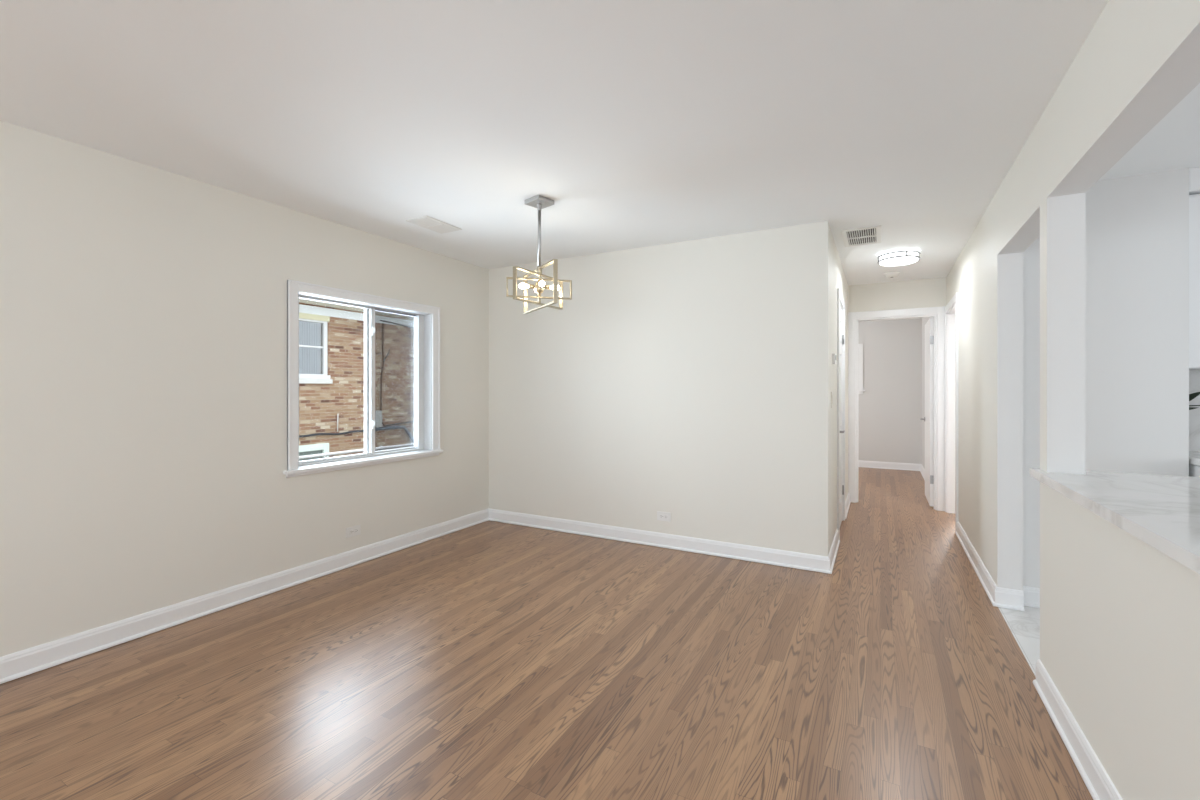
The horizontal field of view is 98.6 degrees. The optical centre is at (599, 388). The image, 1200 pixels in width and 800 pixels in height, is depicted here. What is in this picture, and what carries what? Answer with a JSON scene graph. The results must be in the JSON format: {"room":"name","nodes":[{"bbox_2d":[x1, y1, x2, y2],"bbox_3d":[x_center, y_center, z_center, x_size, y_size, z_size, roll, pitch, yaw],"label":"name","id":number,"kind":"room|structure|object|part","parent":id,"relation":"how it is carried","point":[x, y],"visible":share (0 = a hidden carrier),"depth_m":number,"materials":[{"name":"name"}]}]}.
{"room":"dining room","nodes":[
{"label":"dining room","id":0,"kind":"room"},
{"bbox_2d":[0,120,488,656],"bbox_3d":[-2.991,0.054,1.750,0.220,2.440,7.817,0,0,29],"label":"wall","id":1,"kind":"structure","parent":0,"point":[143,307],"depth_m":2.75,"materials":[{"name":"beige paint"}]},
{"bbox_2d":[0,508,488,683],"bbox_3d":[-2.865,1.216,1.727,0.024,0.109,7.497,0,0,29],"label":"baseboard","id":2,"kind":"structure","parent":1,"relation":"attached to","point":[31,660],"depth_m":2.88,"materials":[{"name":"white wood"}]},
{"bbox_2d":[346,524,360,537],"bbox_3d":[-1.783,1.029,3.732,0.008,0.072,0.116,0,0,29],"label":"wall outlet","id":3,"kind":"object","parent":1,"relation":"attached to","point":[352,531],"visible":1,"depth_m":3.73,"materials":[{"name":"white plastic"}]},
{"bbox_2d":[283,280,442,477],"bbox_3d":[-1.774,-0.067,3.920,0.245,1.272,1.337,0,0,29],"label":"window","id":4,"kind":"structure","parent":1,"relation":"in","point":[427,317],"depth_m":3.99,"materials":[{"name":"white wood"}]},
{"bbox_3d":[-1.908,-0.061,3.740,0.026,1.132,0.626,0,0,29],"label":"interior sash","id":5,"kind":"part","parent":4,"relation":"part of","materials":[{"name":"white plastic"}]},
{"bbox_3d":[-1.820,-0.058,3.943,0.085,1.155,1.148,0,0,29],"label":"frame","id":6,"kind":"part","parent":4,"relation":"part of","materials":[{"name":"white plastic"}]},
{"bbox_3d":[-1.706,-0.062,4.231,0.008,1.134,0.519,0,0,29],"label":"screen frame","id":7,"kind":"part","parent":4,"relation":"part of","materials":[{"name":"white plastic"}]},
{"bbox_3d":[-1.689,-0.061,4.223,0.026,1.132,0.519,0,0,29],"label":"exterior sash","id":8,"kind":"part","parent":4,"relation":"part of","materials":[{"name":"white plastic"}]},
{"bbox_2d":[0,467,1092,799],"bbox_3d":[1.384,1.304,2.492,7.450,0.061,13.300,0,0,29],"label":"floor","id":9,"kind":"structure","parent":0,"point":[487,660],"depth_m":2.21,"materials":[{"name":"brown wood"}]},
{"bbox_2d":[1189,464,1199,476],"bbox_3d":[4.018,0.837,2.312,1.950,0.870,0.590,0,0,29],"label":"base cabinet","id":10,"kind":"object","parent":9,"relation":"on","point":[1194,471],"visible":0.02,"depth_m":2.71,"materials":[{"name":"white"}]},
{"bbox_2d":[1189,451,1199,465],"bbox_3d":[3.886,0.381,2.385,2.250,0.041,0.593,0,0,29],"label":"countertop","id":11,"kind":"structure","parent":10,"relation":"on","point":[1194,457],"depth_m":2.72,"materials":[{"name":"white stone"}]},
{"bbox_2d":[1189,392,1199,409],"bbox_3d":[3.229,0.157,2.931,0.336,0.406,0.115,0,0,35],"label":"potted plant","id":12,"kind":"object","parent":11,"relation":"on","point":[1193,395],"visible":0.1,"depth_m":2.85,"materials":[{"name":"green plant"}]},
{"bbox_2d":[0,0,1199,285],"bbox_3d":[1.384,-1.206,2.492,7.450,0.080,13.300,0,0,29],"label":"ceiling","id":13,"kind":"structure","parent":0,"point":[644,123],"depth_m":2.12,"materials":[{"name":"paint"}]},
{"bbox_2d":[406,216,461,233],"bbox_3d":[-1.174,-1.161,3.661,0.204,0.011,0.334,0,0,29],"label":"ceiling vent","id":14,"kind":"object","parent":13,"relation":"in","point":[430,223],"visible":1,"depth_m":3.63,"materials":[{"name":"white plastic"}]},
{"bbox_2d":[506,195,571,313],"bbox_3d":[-0.374,-0.831,3.188,0.363,0.670,0.458,0,0,15],"label":"pendant lamp","id":15,"kind":"object","parent":13,"relation":"hanging from","point":[539,202],"visible":1,"depth_m":3.17,"materials":[{"name":"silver metal"}]},
{"bbox_2d":[519,283,534,288],"bbox_3d":[-0.444,-0.631,3.170,0.086,0.034,0.083,0,0,29],"label":"bulb","id":16,"kind":"object","parent":15,"relation":"attached to","point":[522,285],"depth_m":3.16,"materials":[{"name":"beige glass"}]},
{"bbox_3d":[-0.374,-0.616,3.188,0.025,0.190,0.470,0,0,31],"label":"rectangular frame","id":17,"kind":"part","parent":15,"relation":"part of","materials":[{"name":"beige metal"}]},
{"bbox_3d":[-0.374,-0.621,3.188,0.404,0.120,0.025,0,0,-14],"label":"rectangular frame","id":18,"kind":"part","parent":15,"relation":"part of","materials":[{"name":"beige metal"}]},
{"bbox_3d":[-0.374,-0.923,3.188,0.020,0.355,0.021,0,0,29],"label":"rod","id":19,"kind":"part","parent":15,"relation":"part of","materials":[{"name":"silver metal"}]},
{"bbox_3d":[-0.374,-0.622,3.188,0.025,0.252,0.500,0,0,-29],"label":"rectangular frame","id":20,"kind":"part","parent":15,"relation":"part of","materials":[{"name":"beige metal"}]},
{"bbox_2d":[538,281,544,287],"bbox_3d":[-0.356,-0.631,3.119,0.083,0.034,0.086,0,0,29],"label":"bulb","id":21,"kind":"object","parent":15,"relation":"attached to","point":[541,284],"depth_m":3.08,"materials":[{"name":"beige glass"}]},
{"bbox_2d":[544,285,559,289],"bbox_3d":[-0.305,-0.631,3.207,0.086,0.034,0.083,0,0,29],"label":"bulb","id":22,"kind":"object","parent":15,"relation":"attached to","point":[546,286],"depth_m":3.19,"materials":[{"name":"beige glass"}]},
{"bbox_2d":[841,225,880,246],"bbox_3d":[2.001,-1.161,3.943,0.262,0.011,0.480,0,0,29],"label":"ceiling vent","id":23,"kind":"object","parent":13,"relation":"in","point":[866,235],"visible":1,"depth_m":3.92,"materials":[{"name":"white plastic"}]},
{"bbox_2d":[884,272,899,277],"bbox_3d":[2.940,-1.145,5.197,0.140,0.042,0.140,0,0,29],"label":"smoke detector","id":24,"kind":"object","parent":13,"relation":"attached to","point":[889,274],"visible":1,"depth_m":5.16,"materials":[{"name":"white plastic"}]},
{"bbox_2d":[878,249,919,265],"bbox_3d":[2.555,-1.121,4.416,0.318,0.090,0.318,0,0,29],"label":"ceiling light","id":25,"kind":"object","parent":13,"relation":"attached to","point":[897,257],"visible":1,"depth_m":4.33,"materials":[{"name":"white glass"}]},
{"bbox_2d":[489,168,1188,587],"bbox_3d":[1.038,0.054,3.925,4.781,2.440,0.147,0,0,29],"label":"wall","id":26,"kind":"structure","parent":0,"point":[689,381],"depth_m":3.87,"materials":[{"name":"beige paint"}]},
{"bbox_2d":[657,511,670,521],"bbox_3d":[0.513,1.026,4.152,0.116,0.072,0.008,0,0,29],"label":"wall outlet","id":27,"kind":"object","parent":26,"relation":"attached to","point":[662,516],"visible":1,"depth_m":4.15,"materials":[{"name":"white plastic"}]},
{"bbox_2d":[489,508,839,573],"bbox_3d":[0.451,1.216,4.649,3.058,0.109,0.852,0,0,29],"label":"baseboard","id":28,"kind":"structure","parent":26,"relation":"attached to","point":[817,563],"depth_m":4.09,"materials":[{"name":"white wood"}]},
{"bbox_2d":[1023,586,1039,607],"bbox_3d":[2.784,1.216,2.877,0.698,0.109,0.024,0,0,29],"label":"baseboard","id":29,"kind":"structure","parent":26,"relation":"attached to","point":[1031,594],"depth_m":3.02,"materials":[{"name":"white wood"}]},
{"bbox_2d":[830,229,847,548],"bbox_3d":[2.167,0.054,4.779,0.120,2.440,2.433,0,0,29],"label":"wall","id":30,"kind":"structure","parent":0,"point":[837,275],"depth_m":4.08,"materials":[{"name":"beige paint"}]},
{"bbox_2d":[831,392,832,407],"bbox_3d":[1.711,0.079,3.805,0.010,0.120,0.076,0,0,29],"label":"light switch","id":31,"kind":"object","parent":30,"relation":"attached to","point":[831,392],"visible":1,"depth_m":3.78,"materials":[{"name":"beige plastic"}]},
{"bbox_2d":[832,353,835,364],"bbox_3d":[1.783,-0.228,3.925,0.023,0.080,0.110,0,0,29],"label":"thermostat","id":32,"kind":"object","parent":30,"relation":"attached to","point":[833,354],"visible":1,"depth_m":3.88,"materials":[{"name":"white plastic"}]},
{"bbox_2d":[837,288,844,539],"bbox_3d":[2.152,0.216,4.704,0.166,2.115,0.850,0,0,29],"label":"door","id":33,"kind":"structure","parent":30,"relation":"in","point":[840,301],"depth_m":4.79,"materials":[{"name":"white wood"}]},
{"bbox_2d":[845,492,850,518],"bbox_3d":[2.602,1.216,5.429,0.024,0.109,0.835,0,0,29],"label":"baseboard","id":34,"kind":"structure","parent":30,"relation":"attached to","point":[847,502],"depth_m":5.43,"materials":[{"name":"white wood"}]},
{"bbox_2d":[858,318,921,463],"bbox_3d":[3.751,0.054,8.717,2.860,2.440,0.100,0,0,29],"label":"wall","id":35,"kind":"structure","parent":0,"point":[890,404],"depth_m":8.19,"materials":[{"name":"grey paint"}]},
{"bbox_2d":[858,344,864,393],"bbox_3d":[3.805,-0.326,8.629,1.120,0.820,0.096,0,0,29],"label":"window","id":36,"kind":"structure","parent":35,"relation":"in","point":[860,346],"depth_m":8.38,"materials":[{"name":"white wood"}]},
{"bbox_2d":[858,348,858,389],"bbox_3d":[3.826,-0.331,8.668,0.940,0.690,0.006,0,0,29],"label":"roller shade","id":37,"kind":"object","parent":36,"relation":"attached to","point":[858,348],"depth_m":8.44,"materials":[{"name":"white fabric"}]},
{"bbox_3d":[3.802,-0.361,8.624,1.060,0.750,0.017,0,0,29],"label":"casing","id":38,"kind":"part","parent":36,"relation":"part of","materials":[{"name":"white wood"}]},
{"bbox_2d":[848,277,945,312],"bbox_3d":[3.234,0.054,5.652,1.162,2.440,0.120,0,0,29],"label":"wall","id":39,"kind":"structure","parent":0,"point":[921,293],"depth_m":5.59,"materials":[{"name":"beige paint"}]},
{"bbox_2d":[848,306,944,510],"bbox_3d":[3.403,0.206,5.963,0.920,2.135,0.861,0,0,29],"label":"door","id":40,"kind":"structure","parent":39,"relation":"in","point":[934,418],"depth_m":5.55,"materials":[{"name":"white wood"}]},
{"bbox_2d":[922,317,933,468],"bbox_3d":[4.402,0.054,6.752,0.162,2.440,2.930,0,0,29],"label":"wall","id":41,"kind":"structure","parent":0,"point":[924,320],"depth_m":7.67,"materials":[{"name":"grey paint"}]},
{"bbox_2d":[946,0,1199,799],"bbox_3d":[1.215,0.054,0.848,0.120,2.440,10.250,0,0,29],"label":"wall","id":42,"kind":"structure","parent":0,"point":[1120,616],"depth_m":1.85,"materials":[{"name":"beige paint"}]},
{"bbox_2d":[945,292,957,531],"bbox_3d":[3.424,0.211,4.927,0.136,2.125,0.938,0,0,29],"label":"door frame","id":43,"kind":"structure","parent":42,"relation":"attached to","point":[951,309],"depth_m":5.29,"materials":[{"name":"white wood"}]},
{"bbox_2d":[955,521,1023,610],"bbox_3d":[2.780,1.216,3.750,0.144,0.109,1.743,0,0,29],"label":"baseboard","id":44,"kind":"structure","parent":42,"relation":"attached to","point":[1007,598],"depth_m":3.17,"materials":[{"name":"white wood"}]},
{"bbox_2d":[1033,659,1122,799],"bbox_3d":[1.248,1.216,1.060,0.024,0.109,2.655,0,0,29],"label":"baseboard","id":45,"kind":"structure","parent":42,"relation":"attached to","point":[1095,777],"depth_m":1.78,"materials":[{"name":"white wood"}]},
{"bbox_2d":[1030,468,1199,573],"bbox_3d":[1.560,0.360,0.961,0.678,0.035,2.578,0,0,29],"label":"countertop","id":46,"kind":"structure","parent":42,"relation":"attached to","point":[1161,511],"depth_m":1.56,"materials":[{"name":"white stone"}]},
{"bbox_2d":[1189,370,1199,451],"bbox_3d":[4.021,0.054,2.714,3.028,2.440,0.110,0,0,29],"label":"wall","id":47,"kind":"structure","parent":0,"point":[1194,375],"depth_m":2.97,"materials":[{"name":"white paint"}]},
{"bbox_2d":[1189,167,1199,369],"bbox_3d":[3.578,-0.638,2.675,0.870,1.056,0.378,0,0,29],"label":"upper cabinet","id":48,"kind":"object","parent":47,"relation":"attached to","point":[1194,173],"visible":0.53,"depth_m":2.73,"materials":[{"name":"white wood"}]},
{"bbox_3d":[3.580,-1.104,2.679,0.870,0.124,0.368,0,0,29],"label":"crown","id":49,"kind":"part","parent":48,"relation":"part of","materials":[{"name":"white wood"}]},
{"label":"outside","id":50,"kind":"structure","parent":0,"visible":0},
{"bbox_3d":[-7.334,2.199,15.372,20.426,0.150,40.000,0,0,29],"label":"ground","id":51,"kind":"structure","parent":50,"visible":0},
{"bbox_2d":[299,299,413,460],"bbox_3d":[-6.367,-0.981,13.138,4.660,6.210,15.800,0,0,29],"label":"window glass","id":52,"kind":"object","parent":51,"relation":"on","point":[331,336],"visible":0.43,"depth_m":11.24,"materials":[{"name":"clear glass"}]},
{"bbox_2d":[299,321,319,373],"bbox_3d":[-6.151,-0.826,10.374,0.036,1.200,1.090,0,0,29],"label":"curtain","id":53,"kind":"object","parent":52,"relation":"hanging from","point":[309,332],"depth_m":10.66,"materials":[{"name":"white fabric"}]},
{"bbox_3d":[-6.095,1.389,10.133,0.006,0.290,1.380,0,0,29],"label":"pane","id":54,"kind":"part","parent":52,"relation":"part of","materials":[{"name":"glass"}]},
{"bbox_3d":[-6.001,-0.159,10.304,0.110,0.095,1.350,0,0,29],"label":"stone sill","id":55,"kind":"part","parent":52,"relation":"part of","materials":[{"name":"stone"}]},
{"bbox_2d":[299,443,413,459],"bbox_3d":[-2.864,1.484,8.401,0.101,1.280,12.368,0,0,29],"label":"fence","id":56,"kind":"object","parent":51,"relation":"on","point":[379,448],"visible":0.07,"depth_m":7.15,"materials":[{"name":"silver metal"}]},
{"bbox_3d":[2.583,0.054,7.617,1.860,2.440,2.950,0,0,29],"label":"wall","id":57,"kind":"structure","parent":0,"visible":0},
{"bbox_2d":[858,460,924,479],"bbox_3d":[3.281,1.216,7.749,2.760,0.109,2.050,0,0,29],"label":"baseboard","id":58,"kind":"structure","parent":57,"relation":"attached to","point":[865,464],"depth_m":8.16,"materials":[{"name":"white wood"}]}
]}

